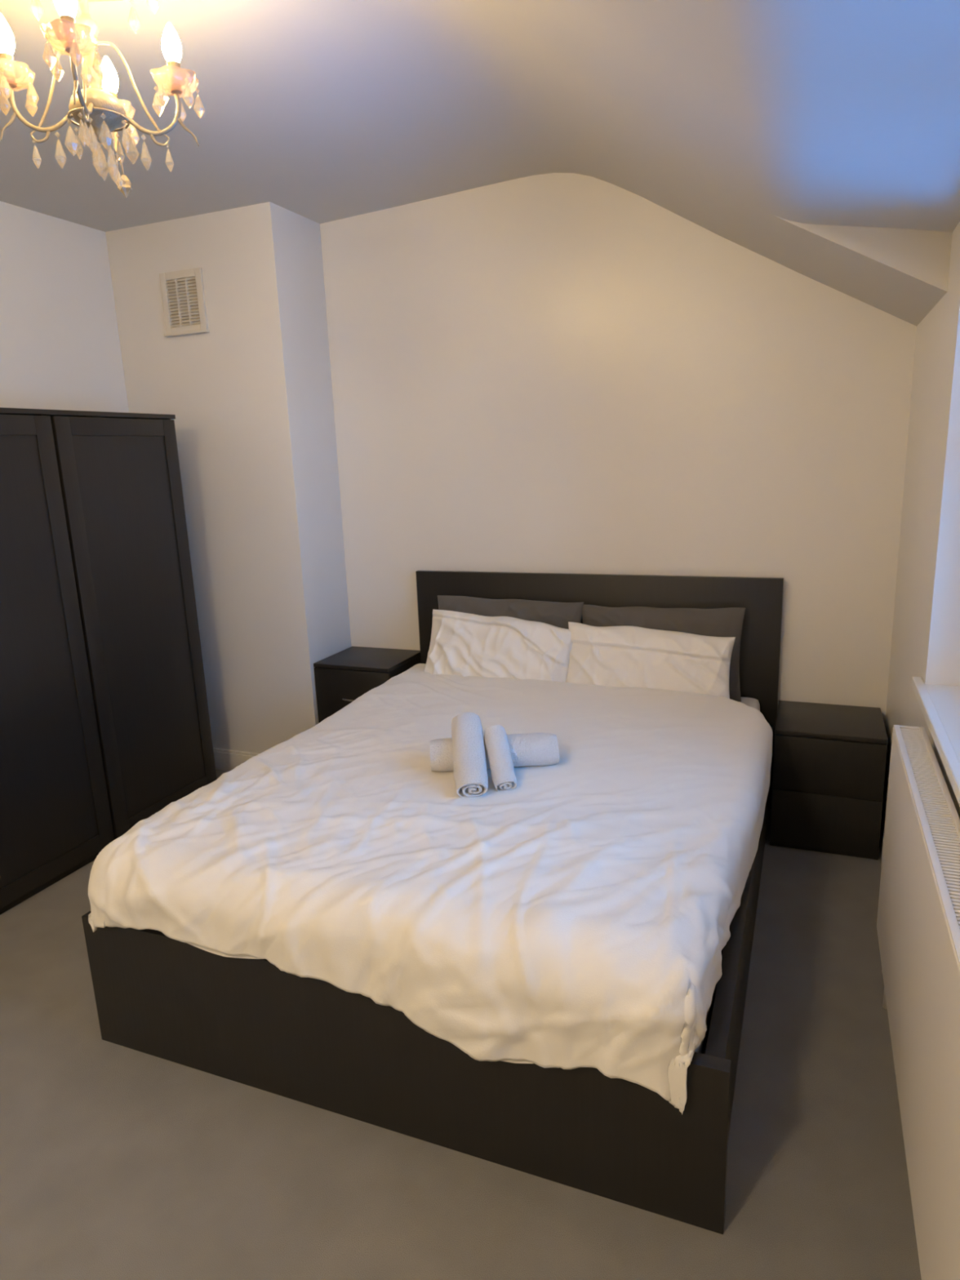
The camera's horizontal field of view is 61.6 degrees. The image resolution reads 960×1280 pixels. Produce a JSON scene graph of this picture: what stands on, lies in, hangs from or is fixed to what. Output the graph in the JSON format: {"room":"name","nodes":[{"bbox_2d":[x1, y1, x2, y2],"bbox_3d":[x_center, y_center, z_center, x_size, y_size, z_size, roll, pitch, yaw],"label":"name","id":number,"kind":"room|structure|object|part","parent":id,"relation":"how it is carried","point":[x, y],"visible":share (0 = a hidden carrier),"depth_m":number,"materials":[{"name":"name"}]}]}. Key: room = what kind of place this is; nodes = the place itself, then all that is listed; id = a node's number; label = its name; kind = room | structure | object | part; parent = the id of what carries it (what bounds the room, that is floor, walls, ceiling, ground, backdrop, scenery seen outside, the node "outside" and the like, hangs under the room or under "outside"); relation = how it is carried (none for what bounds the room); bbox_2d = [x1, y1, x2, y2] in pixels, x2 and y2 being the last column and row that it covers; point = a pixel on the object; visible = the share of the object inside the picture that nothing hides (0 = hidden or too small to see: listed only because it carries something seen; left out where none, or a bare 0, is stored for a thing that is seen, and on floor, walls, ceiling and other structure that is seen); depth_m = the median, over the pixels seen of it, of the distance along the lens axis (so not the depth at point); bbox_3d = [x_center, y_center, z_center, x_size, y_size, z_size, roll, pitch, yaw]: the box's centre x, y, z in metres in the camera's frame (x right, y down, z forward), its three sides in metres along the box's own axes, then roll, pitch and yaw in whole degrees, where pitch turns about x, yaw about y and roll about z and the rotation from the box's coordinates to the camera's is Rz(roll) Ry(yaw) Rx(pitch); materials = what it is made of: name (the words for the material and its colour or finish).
{"room":"bedroom","nodes":[
{"label":"bedroom","id":0,"kind":"room"},
{"bbox_2d":[0,200,128,413],"bbox_3d":[-2.599,-0.199,1.891,0.120,2.800,5.400,3,14,22],"label":"wall","id":1,"kind":"structure","parent":0,"point":[60,348],"depth_m":3.48,"materials":[{"name":"paint"}]},
{"bbox_2d":[105,201,351,753],"bbox_3d":[-1.180,-0.683,3.970,0.910,2.700,0.378,3,14,22],"label":"wall","id":2,"kind":"structure","parent":0,"point":[250,397],"depth_m":3.73,"materials":[{"name":"paint"}]},
{"bbox_2d":[159,267,209,337],"bbox_3d":[-1.330,-1.510,3.604,0.242,0.269,0.026,3,14,22],"label":"air vent","id":3,"kind":"object","parent":2,"relation":"in","point":[183,295],"visible":1,"depth_m":3.60,"materials":[{"name":"beige plastic"}]},
{"bbox_2d":[213,747,259,771],"bbox_3d":[-1.206,0.621,4.085,0.910,0.112,0.016,3,14,22],"label":"baseboard","id":4,"kind":"structure","parent":2,"relation":"attached to","point":[228,760],"depth_m":4.11,"materials":[{"name":"white paint"}]},
{"bbox_2d":[0,769,921,1279],"bbox_3d":[-0.890,1.304,1.551,3.695,0.100,5.640,3,14,22],"label":"floor","id":5,"kind":"structure","parent":0,"point":[117,1162],"depth_m":1.79,"materials":[{"name":"grey carpet"}]},
{"bbox_2d":[0,407,216,915],"bbox_3d":[-1.864,0.075,2.918,0.474,1.750,1.902,3,14,22],"label":"wardrobe","id":6,"kind":"object","parent":5,"relation":"on","point":[104,719],"visible":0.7,"depth_m":3.14,"materials":[{"name":"black wood"}]},
{"bbox_3d":[-1.655,0.077,2.843,0.010,1.557,0.478,3,14,22],"label":"door panel","id":7,"kind":"part","parent":6,"relation":"part of","materials":[{"name":"black wood"}]},
{"bbox_3d":[-1.654,0.077,2.843,0.020,1.693,0.614,3,14,22],"label":"door","id":8,"kind":"part","parent":6,"relation":"part of","materials":[{"name":"black wood"}]},
{"bbox_3d":[-1.419,-0.062,3.408,0.020,1.693,0.614,3,14,22],"label":"door","id":9,"kind":"part","parent":6,"relation":"part of","materials":[{"name":"black wood"}]},
{"bbox_3d":[-1.420,-0.063,3.409,0.010,1.557,0.478,3,14,22],"label":"door panel","id":10,"kind":"part","parent":6,"relation":"part of","materials":[{"name":"black wood"}]},
{"bbox_2d":[313,646,421,722],"bbox_3d":[-0.531,0.376,3.952,0.402,0.598,0.388,3,14,22],"label":"nightstand","id":11,"kind":"object","parent":5,"relation":"on","point":[344,676],"visible":0.35,"depth_m":3.80,"materials":[{"name":"black wood"}]},
{"bbox_3d":[-0.594,0.280,3.756,0.113,0.009,0.031,3,14,22],"label":"handle","id":12,"kind":"part","parent":11,"relation":"part of","materials":[{"name":"silver metal"}]},
{"bbox_3d":[-0.594,0.274,3.782,0.399,0.276,0.017,3,14,22],"label":"drawer","id":13,"kind":"part","parent":11,"relation":"part of","materials":[{"name":"black wood"}]},
{"bbox_3d":[-0.536,0.090,3.901,0.402,0.018,0.357,3,14,22],"label":"panel","id":14,"kind":"part","parent":11,"relation":"part of","materials":[{"name":"black wood"}]},
{"bbox_2d":[81,570,783,1234],"bbox_3d":[0.094,0.426,2.742,1.650,1.000,2.092,3,14,22],"label":"frame","id":15,"kind":"object","parent":5,"relation":"on","point":[254,1023],"visible":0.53,"depth_m":1.89,"materials":[{"name":"black wood"}]},
{"bbox_3d":[-0.280,0.957,1.886,1.650,0.380,0.034,3,14,22],"label":"footboard","id":16,"kind":"part","parent":15,"relation":"part of","materials":[{"name":"black wood"}]},
{"bbox_3d":[0.480,0.196,3.671,1.650,1.000,0.028,3,14,22],"label":"headboard","id":17,"kind":"part","parent":15,"relation":"part of","materials":[{"name":"black wood"}]},
{"bbox_2d":[694,697,759,1053],"bbox_3d":[0.102,0.534,2.776,1.520,0.237,2.000,3,14,22],"label":"mattress","id":18,"kind":"object","parent":15,"relation":"on","point":[750,702],"visible":0.06,"depth_m":3.28,"materials":[{"name":"white fabric"}]},
{"bbox_2d":[88,663,773,1114],"bbox_3d":[0.059,0.497,2.643,1.662,0.340,1.994,3,14,22],"label":"duvet","id":19,"kind":"object","parent":18,"relation":"on","point":[580,913],"visible":0.98,"depth_m":1.93,"materials":[{"name":"white fabric"}]},
{"bbox_2d":[451,712,488,797],"bbox_3d":[-0.033,0.335,2.359,0.096,0.176,0.303,-3,13,-3],"label":"rolled towel","id":20,"kind":"object","parent":19,"relation":"on","point":[469,765],"visible":1,"depth_m":2.31,"materials":[{"name":"white fabric"}]},
{"bbox_2d":[429,732,559,771],"bbox_3d":[0.042,0.348,2.460,0.389,0.112,0.122,-3,13,-3],"label":"rolled towel","id":21,"kind":"object","parent":19,"relation":"on","point":[540,748],"visible":0.49,"depth_m":2.41,"materials":[{"name":"white fabric"}]},
{"bbox_2d":[484,724,516,791],"bbox_3d":[0.058,0.346,2.356,0.069,0.150,0.206,-4,13,-8],"label":"rolled towel","id":22,"kind":"object","parent":19,"relation":"on","point":[500,762],"visible":1,"depth_m":2.33,"materials":[{"name":"white fabric"}]},
{"bbox_2d":[424,608,573,682],"bbox_3d":[0.075,0.056,3.507,0.729,0.344,0.213,3,14,22],"label":"pillow","id":23,"kind":"object","parent":18,"relation":"on","point":[463,644],"visible":0.66,"depth_m":3.44,"materials":[{"name":"white fabric"}]},
{"bbox_2d":[437,595,583,629],"bbox_3d":[0.122,0.005,3.636,0.704,0.390,0.137,3,14,22],"label":"pillow","id":24,"kind":"object","parent":18,"relation":"on","point":[557,614],"visible":0.38,"depth_m":3.56,"materials":[{"name":"grey fabric"}]},
{"bbox_2d":[566,622,735,698],"bbox_3d":[0.676,0.103,3.273,0.681,0.314,0.177,3,14,22],"label":"pillow","id":25,"kind":"object","parent":18,"relation":"on","point":[617,656],"visible":0.68,"depth_m":3.21,"materials":[{"name":"white fabric"}]},
{"bbox_2d":[582,604,745,702],"bbox_3d":[0.752,0.046,3.390,0.682,0.386,0.124,3,14,22],"label":"pillow","id":26,"kind":"object","parent":18,"relation":"on","point":[727,622],"visible":0.4,"depth_m":3.30,"materials":[{"name":"grey fabric"}]},
{"bbox_3d":[0.842,0.765,2.518,0.038,0.360,2.030,3,14,22],"label":"rail","id":27,"kind":"part","parent":15,"relation":"part of","materials":[{"name":"black wood"}]},
{"bbox_2d":[769,700,888,859],"bbox_3d":[1.368,0.540,3.185,0.382,0.483,0.384,3,14,22],"label":"nightstand","id":28,"kind":"object","parent":5,"relation":"on","point":[829,764],"visible":1,"depth_m":3.02,"materials":[{"name":"black wood"}]},
{"bbox_3d":[1.303,0.687,3.044,0.379,0.218,0.017,3,14,22],"label":"drawer","id":29,"kind":"part","parent":28,"relation":"part of","materials":[{"name":"black wood"}]},
{"bbox_3d":[1.295,0.473,2.995,0.379,0.218,0.017,3,14,22],"label":"drawer","id":30,"kind":"part","parent":28,"relation":"part of","materials":[{"name":"black wood"}]},
{"bbox_3d":[1.359,0.314,3.132,0.382,0.018,0.384,3,14,22],"label":"panel","id":31,"kind":"part","parent":28,"relation":"part of","materials":[{"name":"black wood"}]},
{"bbox_2d":[876,724,959,1279],"bbox_3d":[0.801,0.806,1.397,0.073,0.812,1.710,3,14,22],"label":"radiator","id":32,"kind":"object","parent":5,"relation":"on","point":[918,918],"visible":1,"depth_m":1.43,"materials":[{"name":"white metal"}]},
{"bbox_2d":[893,724,959,966],"bbox_3d":[0.786,0.414,1.306,0.072,0.006,1.710,3,14,22],"label":"grille","id":33,"kind":"object","parent":32,"relation":"attached to","point":[935,814],"depth_m":1.57,"materials":[{"name":"white metal"}]},
{"bbox_2d":[0,0,959,325],"bbox_3d":[-1.012,-1.048,1.020,3.385,0.873,5.400,3,14,22],"label":"ceiling","id":34,"kind":"structure","parent":0,"point":[820,140],"depth_m":2.20,"materials":[{"name":"paint"}]},
{"bbox_2d":[0,0,204,198],"bbox_3d":[-0.803,-1.220,1.656,0.336,0.493,0.336,7,16,34],"label":"chandelier","id":35,"kind":"object","parent":34,"relation":"hanging from","point":[100,115],"visible":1,"depth_m":1.66,"materials":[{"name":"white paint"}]},
{"bbox_3d":[-0.963,-1.222,1.623,0.040,0.074,0.040,3,14,22],"label":"bulb","id":36,"kind":"part","parent":35,"relation":"part of","materials":[{"name":"white glass"}]},
{"bbox_3d":[-0.905,-1.129,1.656,0.181,0.193,0.009,-5,13,-10],"label":"arm","id":37,"kind":"part","parent":35,"relation":"part of","materials":[{"name":"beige metal"}]},
{"bbox_3d":[-0.773,-1.200,1.497,0.040,0.074,0.040,3,14,22],"label":"bulb","id":38,"kind":"part","parent":35,"relation":"part of","materials":[{"name":"white glass"}]},
{"bbox_3d":[-0.780,-1.115,1.573,0.009,0.193,0.181,-5,13,-10],"label":"arm","id":39,"kind":"part","parent":35,"relation":"part of","materials":[{"name":"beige metal"}]},
{"bbox_3d":[-0.808,-1.357,1.624,0.270,0.031,0.270,11,18,44],"label":"crown dish","id":40,"kind":"part","parent":35,"relation":"part of","materials":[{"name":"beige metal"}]},
{"bbox_3d":[-0.821,-1.161,1.777,0.009,0.193,0.181,-5,13,-10],"label":"arm","id":41,"kind":"part","parent":35,"relation":"part of","materials":[{"name":"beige metal"}]},
{"bbox_3d":[-0.835,-1.270,1.807,0.040,0.074,0.040,3,14,22],"label":"bulb","id":42,"kind":"part","parent":35,"relation":"part of","materials":[{"name":"white glass"}]},
{"bbox_3d":[-0.696,-1.146,1.694,0.181,0.193,0.009,-5,13,-10],"label":"arm","id":43,"kind":"part","parent":35,"relation":"part of","materials":[{"name":"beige metal"}]},
{"bbox_3d":[-0.645,-1.248,1.681,0.040,0.074,0.040,3,14,22],"label":"bulb","id":44,"kind":"part","parent":35,"relation":"part of","materials":[{"name":"white glass"}]},
{"bbox_2d":[320,173,916,724],"bbox_3d":[0.090,-0.722,3.709,3.695,2.800,0.120,3,14,22],"label":"wall","id":45,"kind":"structure","parent":0,"point":[570,373],"depth_m":3.36,"materials":[{"name":"paint"}]},
{"bbox_2d":[880,221,959,844],"bbox_3d":[0.680,-0.019,0.571,0.190,2.800,5.400,3,14,22],"label":"wall","id":46,"kind":"structure","parent":0,"point":[926,637],"depth_m":2.33,"materials":[{"name":"paint"}]},
{"bbox_2d":[880,836,884,867],"bbox_3d":[0.556,1.331,0.723,0.016,0.112,4.980,3,14,22],"label":"baseboard","id":47,"kind":"structure","parent":46,"relation":"attached to","point":[883,837],"depth_m":2.95,"materials":[{"name":"white paint"}]},
{"bbox_2d":[911,676,959,806],"bbox_3d":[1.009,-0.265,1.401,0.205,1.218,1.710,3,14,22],"label":"windowsill","id":48,"kind":"structure","parent":46,"relation":"in","point":[940,704],"depth_m":1.97,"materials":[{"name":"white paint"}]}
]}

